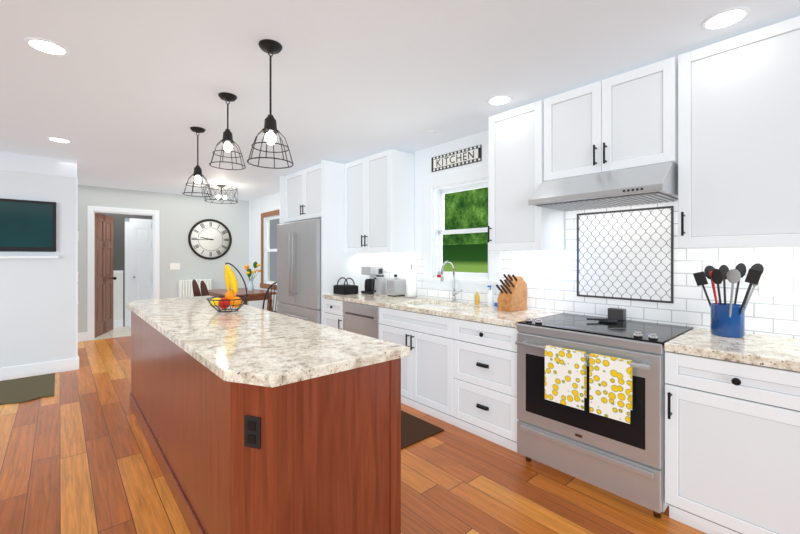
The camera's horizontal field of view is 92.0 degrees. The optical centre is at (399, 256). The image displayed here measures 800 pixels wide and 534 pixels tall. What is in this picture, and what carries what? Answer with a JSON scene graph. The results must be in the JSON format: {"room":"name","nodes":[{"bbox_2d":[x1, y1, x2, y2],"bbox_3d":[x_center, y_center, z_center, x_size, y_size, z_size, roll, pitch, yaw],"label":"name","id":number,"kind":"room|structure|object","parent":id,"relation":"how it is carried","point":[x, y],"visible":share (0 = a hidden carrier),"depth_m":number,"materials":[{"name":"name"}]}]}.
{"room":"kitchen","nodes":[
{"label":"kitchen","id":0,"kind":"room"},
{"bbox_2d":[0,151,77,367],"bbox_3d":[-5.322,0.100,3.437,3.762,2.500,0.126,0,0,-41],"label":"wall","id":1,"kind":"structure","parent":0,"point":[38,310],"depth_m":4.43,"materials":[{"name":"paint"}]},
{"bbox_2d":[0,198,55,251],"bbox_3d":[-4.339,-0.347,4.181,0.920,0.575,0.049,0,0,-41],"label":"wall-mounted tv","id":2,"kind":"object","parent":1,"relation":"attached to","point":[27,225],"visible":1,"depth_m":4.31,"materials":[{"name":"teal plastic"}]},
{"bbox_2d":[0,256,58,257],"bbox_3d":[-4.322,0.003,4.139,0.990,0.025,0.138,0,0,-41],"label":"shelf","id":3,"kind":"object","parent":1,"relation":"attached to","point":[29,256],"visible":1,"depth_m":4.26,"materials":[{"name":"white wood"}]},
{"bbox_2d":[0,357,78,380],"bbox_3d":[-5.274,1.280,3.393,3.777,0.140,0.015,0,0,-41],"label":"baseboard","id":4,"kind":"structure","parent":1,"relation":"attached to","point":[22,371],"depth_m":4.40,"materials":[{"name":"white wood"}]},
{"bbox_2d":[95,326,130,339],"bbox_3d":[-5.444,1.401,6.932,3.400,0.098,1.600,0,0,-41],"label":"floor","id":5,"kind":"structure","parent":0,"point":[119,332],"depth_m":6.82,"materials":[{"name":"beige tile"}]},
{"bbox_2d":[99,213,151,326],"bbox_3d":[-5.708,0.100,7.230,3.400,2.500,0.145,0,0,-41],"label":"wall","id":6,"kind":"structure","parent":0,"point":[119,266],"depth_m":7.41,"materials":[{"name":"paint"}]},
{"bbox_2d":[113,320,122,327],"bbox_3d":[-6.142,1.280,6.755,2.120,0.140,0.018,0,0,-41],"label":"baseboard","id":7,"kind":"structure","parent":6,"relation":"attached to","point":[116,323],"depth_m":7.39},
{"bbox_2d":[125,218,151,326],"bbox_3d":[-4.948,0.296,7.760,0.950,2.100,0.102,0,0,-41],"label":"hall door","id":8,"kind":"structure","parent":6,"relation":"in","point":[138,259],"depth_m":7.60,"materials":[{"name":"white wood"}]},
{"bbox_2d":[78,185,248,332],"bbox_3d":[-5.585,0.100,5.821,6.520,2.500,0.120,0,0,-41],"label":"wall","id":9,"kind":"structure","parent":0,"point":[181,216],"depth_m":7.07,"materials":[{"name":"paint"}]},
{"bbox_2d":[78,332,86,341],"bbox_3d":[-6.511,1.280,4.916,3.935,0.140,0.015,0,0,-41],"label":"baseboard","id":10,"kind":"structure","parent":9,"relation":"attached to","point":[81,336],"depth_m":6.17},
{"bbox_2d":[95,213,116,337],"bbox_3d":[-5.184,0.302,6.777,0.391,2.080,0.759,0,0,-41],"label":"wood door","id":11,"kind":"structure","parent":9,"relation":"in","point":[104,277],"depth_m":6.73,"materials":[{"name":"brown wood"}]},
{"bbox_2d":[87,206,159,340],"bbox_3d":[-4.698,0.263,6.591,1.000,2.175,0.138,0,0,-41],"label":"door frame","id":12,"kind":"structure","parent":9,"relation":"attached to","point":[92,211],"depth_m":6.28,"materials":[{"name":"white wood"}]},
{"bbox_2d":[170,263,179,269],"bbox_3d":[-4.101,0.170,7.041,0.160,0.120,0.010,0,0,-41],"label":"light switch","id":13,"kind":"object","parent":9,"relation":"attached to","point":[174,266],"visible":1,"depth_m":7.04,"materials":[{"name":"white plastic"}]},
{"bbox_2d":[188,219,231,259],"bbox_3d":[-3.642,-0.340,7.428,0.784,0.784,0.044,0,0,-41],"label":"wall clock","id":14,"kind":"object","parent":9,"relation":"attached to","point":[209,239],"visible":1,"depth_m":7.42,"materials":[{"name":"grey"}]},
{"bbox_2d":[0,336,706,533],"bbox_3d":[-1.996,1.400,1.840,6.640,0.100,10.600,0,0,-41],"label":"floor","id":15,"kind":"structure","parent":0,"point":[77,456],"depth_m":2.32,"materials":[{"name":"brown wood"}]},
{"bbox_2d":[0,373,54,404],"bbox_3d":[-4.111,1.344,3.688,1.210,0.012,0.990,0,0,-41],"label":"rug","id":16,"kind":"object","parent":15,"relation":"on","point":[21,390],"visible":0.94,"depth_m":3.93,"materials":[{"name":"green fabric"}]},
{"bbox_2d":[178,279,211,297],"bbox_3d":[-3.800,0.885,7.168,0.540,0.930,0.160,0,0,-41],"label":"radiator","id":17,"kind":"object","parent":15,"relation":"on","point":[185,288],"visible":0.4,"depth_m":7.03,"materials":[{"name":"white metal"}]},
{"bbox_2d":[192,279,200,296],"bbox_3d":[-3.254,0.861,6.596,0.504,0.984,0.466,0,0,-41],"label":"chair","id":18,"kind":"object","parent":15,"relation":"on","point":[196,290],"visible":0.29,"depth_m":6.45,"materials":[{"name":"brown wood"}]},
{"bbox_2d":[200,281,209,295],"bbox_3d":[-2.924,0.861,6.221,0.504,0.984,0.466,0,0,-41],"label":"chair","id":19,"kind":"object","parent":15,"relation":"on","point":[204,289],"visible":0.25,"depth_m":6.07,"materials":[{"name":"brown wood"}]},
{"bbox_2d":[208,288,276,310],"bbox_3d":[-2.790,0.970,6.673,0.800,0.760,1.300,0,0,-41],"label":"wood dining table","id":20,"kind":"object","parent":15,"relation":"on","point":[255,294],"visible":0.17,"depth_m":6.42,"materials":[{"name":"brown wood"}]},
{"bbox_2d":[244,261,260,290],"bbox_3d":[-2.586,0.334,6.738,0.301,0.511,0.333,0,0,-41],"label":"flower vase","id":21,"kind":"object","parent":20,"relation":"on","point":[249,272],"visible":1,"depth_m":6.68,"materials":[{"name":"clear glass"}]},
{"bbox_2d":[128,308,406,533],"bbox_3d":[-1.289,0.905,2.733,0.726,0.890,3.126,0,0,-41],"label":"kitchen island","id":22,"kind":"object","parent":15,"relation":"on","point":[252,420],"depth_m":1.62,"materials":[{"name":"wood"}]},
{"bbox_2d":[126,296,409,395],"bbox_3d":[-1.293,0.439,2.734,0.767,0.042,3.188,0,0,-41],"label":"island countertop","id":23,"kind":"structure","parent":22,"relation":"on","point":[250,349],"depth_m":1.86,"materials":[{"name":"beige stone"}]},
{"bbox_2d":[206,262,248,311],"bbox_3d":[-1.322,0.228,2.967,0.299,0.373,0.298,0,0,-41],"label":"wire fruit basket","id":24,"kind":"object","parent":23,"relation":"on","point":[230,298],"visible":1,"depth_m":2.94,"materials":[{"name":"black metal"}]},
{"bbox_2d":[262,282,276,312],"bbox_3d":[-2.022,0.861,6.018,0.504,0.984,0.466,0,0,43],"label":"chair","id":25,"kind":"object","parent":15,"relation":"on","point":[267,291],"visible":0.25,"depth_m":5.80,"materials":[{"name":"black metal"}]},
{"bbox_2d":[276,219,320,323],"bbox_3d":[-1.089,0.450,5.049,0.736,1.800,1.085,0,0,-41],"label":"fridge","id":26,"kind":"object","parent":15,"relation":"on","point":[298,269],"visible":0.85,"depth_m":4.73,"materials":[{"name":"silver metal"}]},
{"bbox_2d":[321,296,338,328],"bbox_3d":[-0.517,0.910,4.502,0.638,0.880,0.421,0,0,-41],"label":"base cabinet","id":27,"kind":"object","parent":15,"relation":"on","point":[329,308],"depth_m":4.35,"materials":[{"name":"grey wood"}]},
{"bbox_2d":[339,300,374,337],"bbox_3d":[-0.177,0.910,4.116,0.638,0.880,0.726,0,0,-41],"label":"dishwasher","id":28,"kind":"object","parent":15,"relation":"on","point":[354,317],"depth_m":3.93,"materials":[{"name":"grey metal"}]},
{"bbox_2d":[375,304,442,420],"bbox_3d":[0.332,0.910,3.539,0.638,0.880,0.932,0,0,-41],"label":"base cabinet","id":29,"kind":"object","parent":15,"relation":"on","point":[421,371],"depth_m":3.29,"materials":[{"name":"grey wood"}]},
{"bbox_2d":[401,410,443,448],"bbox_3d":[-0.203,1.344,3.134,0.640,0.012,0.930,0,0,-41],"label":"floor mat","id":30,"kind":"object","parent":15,"relation":"on","point":[414,429],"visible":0.33,"depth_m":2.99,"materials":[{"name":"brown fabric"}]},
{"bbox_2d":[443,316,518,451],"bbox_3d":[0.809,0.910,2.999,0.638,0.880,0.626,0,0,-41],"label":"base cabinet","id":31,"kind":"object","parent":15,"relation":"on","point":[480,356],"depth_m":2.79,"materials":[{"name":"grey wood"}]},
{"bbox_2d":[323,292,559,323],"bbox_3d":[0.178,0.450,3.713,0.638,0.040,2.524,0,0,-41],"label":"countertop","id":32,"kind":"structure","parent":31,"relation":"on","point":[469,311],"depth_m":3.22,"materials":[{"name":"beige stone"}]},
{"bbox_2d":[333,277,357,294],"bbox_3d":[-0.631,0.333,4.496,0.200,0.192,0.240,0,0,-41],"label":"caddy","id":33,"kind":"object","parent":32,"relation":"on","point":[345,289],"visible":1,"depth_m":4.43,"materials":[{"name":"metal"}]},
{"bbox_2d":[361,266,382,293],"bbox_3d":[-0.330,0.269,4.562,0.202,0.320,0.170,0,0,-41],"label":"coffee maker","id":34,"kind":"object","parent":32,"relation":"on","point":[372,272],"visible":0.81,"depth_m":4.49,"materials":[{"name":"black plastic"}]},
{"bbox_2d":[372,275,385,294],"bbox_3d":[-0.244,0.319,4.384,0.192,0.220,0.144,0,0,-41],"label":"kettle","id":35,"kind":"object","parent":32,"relation":"on","point":[380,286],"visible":1,"depth_m":4.34,"materials":[{"name":"silver metal"}]},
{"bbox_2d":[387,279,405,296],"bbox_3d":[-0.043,0.335,4.268,0.180,0.187,0.140,0,0,-41],"label":"toaster","id":36,"kind":"object","parent":32,"relation":"on","point":[396,287],"visible":1,"depth_m":4.21,"materials":[{"name":"silver metal"}]},
{"bbox_2d":[404,264,418,297],"bbox_3d":[0.122,0.252,4.080,0.150,0.354,0.150,0,0,-41],"label":"paper towel holder","id":37,"kind":"object","parent":32,"relation":"on","point":[411,283],"visible":1,"depth_m":4.03,"materials":[{"name":"white paper"}]},
{"bbox_2d":[427,300,462,307],"bbox_3d":[0.333,0.559,3.546,0.415,0.202,0.623,0,0,-41],"label":"sink","id":38,"kind":"object","parent":32,"relation":"in","point":[429,305],"depth_m":3.67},
{"bbox_2d":[441,261,461,301],"bbox_3d":[0.487,0.231,3.630,0.210,0.396,0.129,0,0,-41],"label":"gooseneck faucet","id":39,"kind":"object","parent":32,"relation":"on","point":[454,293],"visible":1,"depth_m":3.69,"materials":[{"name":"silver metal"}]},
{"bbox_2d":[475,290,479,303],"bbox_3d":[0.703,0.365,3.513,0.044,0.127,0.043,0,0,-41],"label":"soap bottle","id":40,"kind":"object","parent":32,"relation":"on","point":[477,298],"visible":1,"depth_m":3.50,"materials":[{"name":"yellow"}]},
{"bbox_2d":[487,285,493,305],"bbox_3d":[0.793,0.340,3.392,0.065,0.178,0.060,0,0,-41],"label":"soap bottle","id":41,"kind":"object","parent":32,"relation":"on","point":[490,298],"visible":1,"depth_m":3.37,"materials":[{"name":"white plastic"}]},
{"bbox_2d":[496,274,526,311],"bbox_3d":[0.890,0.283,3.104,0.279,0.292,0.130,0,0,-41],"label":"knife block","id":42,"kind":"object","parent":32,"relation":"on","point":[512,296],"visible":1,"depth_m":3.07,"materials":[{"name":"brown wood"}]},
{"bbox_2d":[515,313,693,517],"bbox_3d":[1.252,0.875,2.423,0.729,0.950,0.816,0,0,-41],"label":"range","id":43,"kind":"object","parent":15,"relation":"on","point":[590,401],"visible":0.98,"depth_m":2.16,"materials":[{"name":"silver metal"}]},
{"bbox_2d":[587,318,617,322],"bbox_3d":[1.340,0.415,2.544,0.144,0.022,0.162,0,0,-41],"label":"spoon rest","id":44,"kind":"object","parent":43,"relation":"on","point":[608,320],"visible":1,"depth_m":2.54,"materials":[{"name":"black plastic"}]},
{"bbox_2d":[608,307,625,320],"bbox_3d":[1.484,0.389,2.642,0.060,0.075,0.100,0,0,-41],"label":"box","id":45,"kind":"object","parent":43,"relation":"on","point":[617,313],"visible":1,"depth_m":2.62,"materials":[{"name":"grey"}]},
{"bbox_2d":[664,348,799,533],"bbox_3d":[1.938,0.910,1.726,0.627,0.880,1.128,0,0,-41],"label":"base cabinet","id":46,"kind":"object","parent":15,"relation":"on","point":[732,435],"depth_m":1.75,"materials":[{"name":"grey wood"}]},
{"bbox_2d":[664,328,799,367],"bbox_3d":[1.934,0.450,1.721,0.638,0.040,1.125,0,0,-41],"label":"countertop","id":47,"kind":"structure","parent":46,"relation":"on","point":[765,349],"depth_m":1.85,"materials":[{"name":"beige stone"}]},
{"bbox_2d":[693,263,763,337],"bbox_3d":[1.774,0.231,2.100,0.298,0.396,0.303,0,0,-41],"label":"utensil crock","id":48,"kind":"object","parent":47,"relation":"on","point":[727,319],"visible":1,"depth_m":2.07,"materials":[{"name":"blue ceramic"}]},
{"bbox_2d":[0,0,799,200],"bbox_3d":[-2.525,-1.200,2.440,6.640,0.100,12.200,0,0,-41],"label":"ceiling","id":49,"kind":"structure","parent":0,"point":[123,94],"depth_m":2.38,"materials":[{"name":"paint"}]},
{"bbox_2d":[24,37,69,55],"bbox_3d":[-1.929,-1.147,2.112,0.186,0.006,0.186,0,0,-41],"label":"recessed light","id":50,"kind":"object","parent":49,"relation":"in","point":[45,46],"visible":1,"depth_m":2.10,"materials":[{"name":"white plastic"}]},
{"bbox_2d":[47,137,71,142],"bbox_3d":[-3.346,-1.147,3.796,0.186,0.006,0.186,0,0,-41],"label":"recessed light","id":51,"kind":"object","parent":49,"relation":"in","point":[59,140],"visible":1,"depth_m":3.80,"materials":[{"name":"white plastic"}]},
{"bbox_2d":[182,127,212,196],"bbox_3d":[-1.815,-0.854,3.465,0.242,0.593,0.242,0,0,-41],"label":"pendant light","id":52,"kind":"object","parent":49,"relation":"hanging from","point":[197,174],"visible":1,"depth_m":3.45,"materials":[{"name":"black metal"}]},
{"bbox_2d":[204,184,237,203],"bbox_3d":[-2.869,-1.018,6.203,0.490,0.265,0.490,0,0,-41],"label":"drum pendant light","id":53,"kind":"object","parent":49,"relation":"hanging from","point":[218,196],"visible":0.94,"depth_m":6.19,"materials":[{"name":"black metal"}]},
{"bbox_2d":[209,92,245,169],"bbox_3d":[-1.230,-0.898,2.756,0.242,0.503,0.242,0,0,-41],"label":"pendant light","id":54,"kind":"object","parent":49,"relation":"hanging from","point":[227,140],"visible":1,"depth_m":2.74,"materials":[{"name":"black metal"}]},
{"bbox_2d":[247,39,293,168],"bbox_3d":[-0.704,-0.829,2.099,0.242,0.643,0.242,0,0,-41],"label":"pendant light","id":55,"kind":"object","parent":49,"relation":"hanging from","point":[269,47],"visible":1,"depth_m":2.08,"materials":[{"name":"black metal"}]},
{"bbox_2d":[425,130,438,134],"bbox_3d":[0.295,-1.147,3.567,0.126,0.006,0.126,0,0,-41],"label":"recessed light","id":56,"kind":"object","parent":49,"relation":"in","point":[432,132],"visible":1,"depth_m":3.56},
{"bbox_2d":[487,95,512,105],"bbox_3d":[0.731,-1.147,2.831,0.186,0.006,0.186,0,0,-41],"label":"recessed light","id":57,"kind":"object","parent":49,"relation":"in","point":[498,100],"visible":1,"depth_m":2.83,"materials":[{"name":"white plastic"}]},
{"bbox_2d":[701,6,750,30],"bbox_3d":[1.570,-1.147,1.864,0.186,0.006,0.186,0,0,-41],"label":"recessed light","id":58,"kind":"object","parent":49,"relation":"in","point":[725,18],"visible":1,"depth_m":1.86,"materials":[{"name":"white plastic"}]},
{"bbox_2d":[249,152,794,338],"bbox_3d":[0.410,0.100,4.041,0.120,2.500,10.720,0,0,-41],"label":"wall","id":59,"kind":"structure","parent":0,"point":[259,206],"depth_m":7.52,"materials":[{"name":"white paint"}]},
{"bbox_2d":[260,210,278,289],"bbox_3d":[-2.317,-0.125,7.089,0.140,1.430,0.980,0,0,-41],"label":"window","id":60,"kind":"structure","parent":59,"relation":"in","point":[268,249],"depth_m":7.36,"materials":[{"name":"white wood"}]},
{"bbox_2d":[285,164,320,222],"bbox_3d":[-1.011,-0.800,5.118,0.569,0.640,1.101,0,0,-41],"label":"upper cabinet","id":61,"kind":"object","parent":59,"relation":"attached to","point":[303,187],"depth_m":4.92,"materials":[{"name":"grey wood"}]},
{"bbox_2d":[344,149,414,252],"bbox_3d":[-0.255,-0.585,4.434,0.339,1.070,0.870,0,0,-41],"label":"upper cabinet","id":62,"kind":"object","parent":59,"relation":"attached to","point":[379,188],"depth_m":4.19,"materials":[{"name":"grey wood"}]},
{"bbox_2d":[431,145,481,171],"bbox_3d":[0.538,-0.960,3.788,0.018,0.150,0.630,0,0,-41],"label":"kitchen sign","id":63,"kind":"object","parent":59,"relation":"attached to","point":[473,154],"visible":1,"depth_m":3.76,"materials":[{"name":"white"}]},
{"bbox_2d":[421,164,502,292],"bbox_3d":[0.606,-0.260,3.781,0.170,1.160,0.990,0,0,-41],"label":"window","id":64,"kind":"structure","parent":59,"relation":"in","point":[435,231],"depth_m":3.90,"materials":[{"name":"white wood"}]},
{"bbox_2d":[488,100,563,250],"bbox_3d":[1.007,-0.585,3.002,0.339,1.070,0.528,0,0,-41],"label":"upper cabinet","id":65,"kind":"object","parent":59,"relation":"attached to","point":[514,135],"depth_m":2.91,"materials":[{"name":"grey wood"}]},
{"bbox_2d":[367,130,799,338],"bbox_3d":[1.070,-0.300,3.196,0.008,1.700,4.480,0,0,-41],"label":"tile backsplash","id":66,"kind":"structure","parent":59,"relation":"attached to","point":[556,291],"depth_m":2.66,"materials":[{"name":"white tile"}]},
{"bbox_2d":[394,270,398,278],"bbox_3d":[-0.049,0.210,4.436,0.030,0.120,0.080,0,0,-41],"label":"outlet","id":67,"kind":"object","parent":66,"relation":"attached to","point":[396,274],"visible":0.88,"depth_m":4.43,"materials":[{"name":"white plastic"}]},
{"bbox_2d":[577,206,673,302],"bbox_3d":[1.526,-0.015,2.666,0.008,0.618,0.608,0,0,-41],"label":"tile panel","id":68,"kind":"object","parent":66,"relation":"attached to","point":[628,254],"depth_m":2.64,"materials":[{"name":"tile"}]},
{"bbox_2d":[759,275,788,297],"bbox_3d":[2.029,0.160,2.095,0.008,0.120,0.120,0,0,-41],"label":"outlet","id":69,"kind":"object","parent":66,"relation":"attached to","point":[774,286],"visible":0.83,"depth_m":2.09,"materials":[{"name":"white plastic"}]},
{"bbox_2d":[541,62,656,182],"bbox_3d":[1.401,-0.828,2.555,0.339,0.585,0.780,0,0,-41],"label":"upper cabinet","id":70,"kind":"object","parent":59,"relation":"attached to","point":[609,124],"depth_m":2.44,"materials":[{"name":"grey wood"}]},
{"bbox_2d":[528,162,677,211],"bbox_3d":[1.320,-0.435,2.484,0.550,0.190,0.772,0,0,-41],"label":"steel range hood","id":71,"kind":"object","parent":70,"relation":"attached to","point":[650,184],"visible":0.96,"depth_m":2.31,"materials":[{"name":"silver metal"}]},
{"bbox_2d":[657,16,799,248],"bbox_3d":[1.858,-0.585,2.038,0.339,1.070,0.716,0,0,-41],"label":"upper cabinet","id":72,"kind":"object","parent":59,"relation":"attached to","point":[718,123],"depth_m":1.96,"materials":[{"name":"grey wood"}]},
{"label":"outside","id":73,"kind":"structure","parent":0,"visible":0},
{"bbox_2d":[443,187,487,272],"bbox_3d":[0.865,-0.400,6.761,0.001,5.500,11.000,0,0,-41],"label":"outdoor view","id":74,"kind":"object","parent":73,"point":[466,252],"depth_m":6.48,"materials":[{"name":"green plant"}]}
]}

